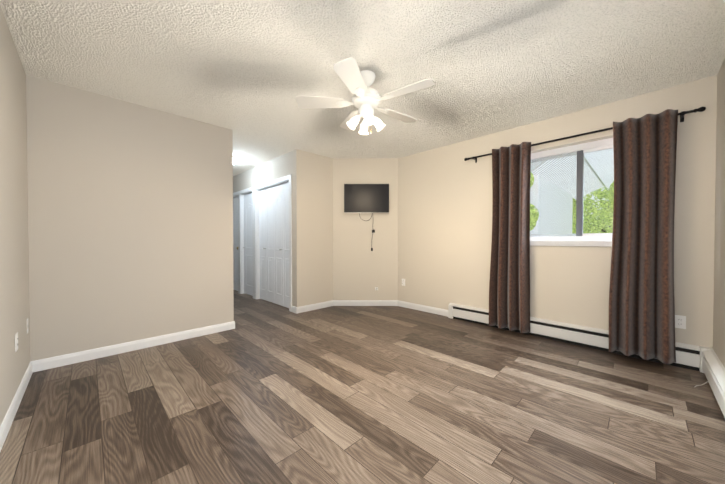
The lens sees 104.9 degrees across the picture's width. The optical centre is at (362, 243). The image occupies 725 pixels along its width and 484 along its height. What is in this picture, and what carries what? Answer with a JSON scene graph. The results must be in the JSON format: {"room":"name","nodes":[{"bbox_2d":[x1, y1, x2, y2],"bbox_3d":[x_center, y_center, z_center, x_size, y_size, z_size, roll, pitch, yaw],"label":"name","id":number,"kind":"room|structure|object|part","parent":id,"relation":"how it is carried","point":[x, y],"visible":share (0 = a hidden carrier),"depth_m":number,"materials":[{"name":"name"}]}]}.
{"room":"living room","nodes":[
{"label":"living room","id":0,"kind":"room"},
{"bbox_2d":[0,5,29,425],"bbox_3d":[-1.419,-0.139,0.854,0.120,2.495,4.290,-1,1,-45],"label":"wall","id":1,"kind":"structure","parent":0,"point":[14,281],"depth_m":1.84,"materials":[{"name":"beige paint"}]},
{"bbox_2d":[15,332,17,351],"bbox_3d":[-2.341,0.666,1.887,0.008,0.115,0.070,-1,1,-45],"label":"electrical outlet","id":2,"kind":"object","parent":1,"relation":"attached to","point":[16,341],"visible":1,"depth_m":1.87,"materials":[{"name":"white plastic"}]},
{"bbox_2d":[0,300,447,451],"bbox_3d":[-1.170,1.026,3.614,4.098,0.095,7.600,-1,1,-45],"label":"baseboard","id":3,"kind":"structure","parent":1,"relation":"attached to","point":[60,361],"depth_m":2.84,"materials":[{"name":"white wood"}]},
{"bbox_2d":[26,75,233,360],"bbox_3d":[-2.256,-0.166,2.960,1.655,2.495,0.120,-1,1,-45],"label":"wall","id":4,"kind":"structure","parent":0,"point":[130,220],"depth_m":2.75,"materials":[{"name":"beige paint"}]},
{"bbox_2d":[233,151,292,305],"bbox_3d":[-2.220,-0.199,5.549,0.120,2.495,3.350,-1,1,-45],"label":"wall","id":5,"kind":"structure","parent":0,"point":[275,168],"depth_m":4.90,"materials":[{"name":"beige paint"}]},
{"bbox_2d":[233,197,237,290],"bbox_3d":[-2.844,0.009,6.152,0.103,2.040,0.772,-1,1,-45],"label":"door","id":6,"kind":"structure","parent":5,"relation":"in","point":[235,243],"depth_m":6.12,"materials":[{"name":"white wood"}]},
{"bbox_2d":[243,193,252,295],"bbox_3d":[-2.269,0.016,5.588,0.080,2.040,0.582,-1,1,-45],"label":"closet door","id":7,"kind":"structure","parent":5,"relation":"in","point":[248,261],"depth_m":5.63,"materials":[{"name":"white wood"}]},
{"bbox_2d":[233,175,291,311],"bbox_3d":[-2.110,-0.016,5.429,0.136,2.132,2.984,-1,1,-45],"label":"trim","id":8,"kind":"structure","parent":5,"relation":"attached to","point":[254,190],"depth_m":5.26,"materials":[{"name":"white wood"}]},
{"bbox_2d":[259,182,288,307],"bbox_3d":[-1.534,0.026,4.845,0.080,2.040,1.192,-1,1,-45],"label":"closet door","id":9,"kind":"structure","parent":5,"relation":"in","point":[274,237],"depth_m":4.84,"materials":[{"name":"white wood"}]},
{"bbox_2d":[292,149,332,306],"bbox_3d":[-0.793,-0.186,4.521,0.700,2.495,0.120,-1,1,-45],"label":"wall","id":10,"kind":"structure","parent":0,"point":[312,194],"depth_m":4.43,"materials":[{"name":"beige paint"}]},
{"bbox_2d":[0,289,724,483],"bbox_3d":[-1.135,1.098,3.649,4.435,0.050,7.840,-1,1,-45],"label":"floor","id":11,"kind":"structure","parent":0,"point":[265,392],"depth_m":1.82,"materials":[{"name":"brown wood"}]},
{"bbox_2d":[448,303,699,370],"bbox_3d":[2.068,0.975,3.202,0.066,0.208,2.309,-1,1,-45],"label":"heater","id":12,"kind":"object","parent":11,"relation":"on","point":[687,356],"visible":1,"depth_m":2.99,"materials":[{"name":"white metal"}]},
{"bbox_2d":[699,346,713,372],"bbox_3d":[2.905,0.986,2.353,0.070,0.208,0.070,-1,1,-45],"label":"heater","id":13,"kind":"object","parent":11,"relation":"on","point":[702,348],"visible":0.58,"depth_m":2.35,"materials":[{"name":"white metal"}]},
{"bbox_2d":[702,350,724,417],"bbox_3d":[1.857,0.999,1.312,2.879,0.208,0.066,-1,1,-45],"label":"heater","id":14,"kind":"object","parent":11,"relation":"on","point":[713,367],"visible":1,"depth_m":2.00,"materials":[{"name":"white metal"}]},
{"bbox_2d":[0,0,724,175],"bbox_3d":[-1.135,-1.462,3.617,4.435,0.080,7.840,-1,1,-45],"label":"ceiling","id":15,"kind":"structure","parent":0,"point":[247,72],"depth_m":2.10,"materials":[{"name":"white paint"}]},
{"bbox_2d":[233,156,239,163],"bbox_3d":[-2.214,-1.388,4.689,0.270,0.094,0.270,-1,1,-45],"label":"light","id":16,"kind":"object","parent":15,"relation":"attached to","point":[236,160],"visible":0.29,"depth_m":4.65,"materials":[{"name":"white glass"}]},
{"bbox_2d":[296,57,435,134],"bbox_3d":[0.060,-1.162,2.342,1.109,0.486,1.123,-1,1,-45],"label":"ceiling fan","id":17,"kind":"object","parent":15,"relation":"hanging from","point":[366,98],"visible":1,"depth_m":2.27,"materials":[{"name":"painted metal"},{"name":"painted wood"},{"name":"frosted glass"}]},
{"bbox_2d":[333,158,397,299],"bbox_3d":[0.050,-0.189,4.782,1.103,2.495,0.120,0,1,0],"label":"wall","id":18,"kind":"structure","parent":0,"point":[361,270],"depth_m":4.72,"materials":[{"name":"beige paint"}]},
{"bbox_2d":[344,184,388,250],"bbox_3d":[0.069,-0.433,4.679,0.750,1.120,0.074,0,1,0],"label":"wall-mounted tv","id":19,"kind":"object","parent":18,"relation":"attached to","point":[366,198],"visible":1,"depth_m":4.64,"materials":[{"name":"black plastic"}]},
{"bbox_2d":[398,75,716,347],"bbox_3d":[1.857,-0.174,3.606,0.220,2.495,3.350,-1,1,-45],"label":"wall","id":20,"kind":"structure","parent":0,"point":[444,222],"depth_m":3.14,"materials":[{"name":"beige paint"}]},
{"bbox_2d":[530,138,613,246],"bbox_3d":[2.333,-0.531,3.066,0.198,1.118,1.280,-1,1,-45],"label":"window","id":21,"kind":"structure","parent":20,"relation":"in","point":[579,237],"depth_m":3.07,"materials":[{"name":"white"}]},
{"bbox_3d":[2.308,-0.001,3.048,0.128,0.060,1.280,-1,1,-45],"label":"sill","id":22,"kind":"part","parent":21,"relation":"part of","materials":[{"name":"white wood"}]},
{"bbox_2d":[464,106,705,162],"bbox_3d":[2.140,-1.115,3.072,0.109,0.070,2.082,-1,1,-45],"label":"curtain rod","id":23,"kind":"object","parent":20,"relation":"attached to","point":[700,109],"visible":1,"depth_m":2.85,"materials":[{"name":"black metal"}]},
{"bbox_2d":[489,142,530,332],"bbox_3d":[1.762,-0.068,3.343,0.126,2.200,0.434,-1,1,-45],"label":"curtain","id":24,"kind":"object","parent":23,"relation":"hanging from","point":[509,294],"visible":1,"depth_m":3.32,"materials":[{"name":"fabric"}]},
{"bbox_2d":[609,109,677,363],"bbox_3d":[2.553,-0.058,2.543,0.123,2.200,0.440,-1,1,-45],"label":"curtain","id":25,"kind":"object","parent":23,"relation":"hanging from","point":[641,307],"visible":1,"depth_m":2.52,"materials":[{"name":"fabric"}]},
{"bbox_2d":[675,315,685,328],"bbox_3d":[2.824,0.698,2.478,0.008,0.115,0.070,-1,1,-45],"label":"electrical outlet","id":26,"kind":"object","parent":20,"relation":"attached to","point":[680,321],"visible":0.94,"depth_m":2.47,"materials":[{"name":"white plastic"}]},
{"bbox_2d":[713,59,724,366],"bbox_3d":[1.581,-0.139,0.890,4.435,2.495,0.120,-1,1,-45],"label":"wall","id":27,"kind":"structure","parent":0,"point":[719,305],"depth_m":2.18,"materials":[{"name":"beige paint"}]},
{"label":"outside","id":28,"kind":"structure","parent":0,"visible":0},
{"bbox_3d":[9.952,3.590,14.098,25.880,0.100,34.000,-1,1,-45],"label":"ground","id":29,"kind":"structure","parent":28,"visible":0},
{"bbox_2d":[530,148,613,233],"bbox_3d":[6.439,-0.947,9.118,8.800,9.100,3.550,-1,1,-45],"label":"house","id":30,"kind":"structure","parent":29,"relation":"on","point":[550,189],"depth_m":7.09,"materials":[{"name":"paint"}]},
{"bbox_2d":[531,155,606,199],"bbox_3d":[6.891,-1.443,9.482,11.035,1.293,2.021,-1,1,-45],"label":"roof","id":31,"kind":"structure","parent":30,"relation":"on","point":[552,166],"depth_m":6.41,"materials":[{"name":"grey"}]},
{"bbox_2d":[530,172,613,233],"bbox_3d":[9.202,-0.121,7.742,13.518,7.483,9.262,-1,1,-45],"label":"trees","id":32,"kind":"object","parent":29,"relation":"on","point":[587,209],"depth_m":8.83,"materials":[{"name":"green plant"}]}
]}

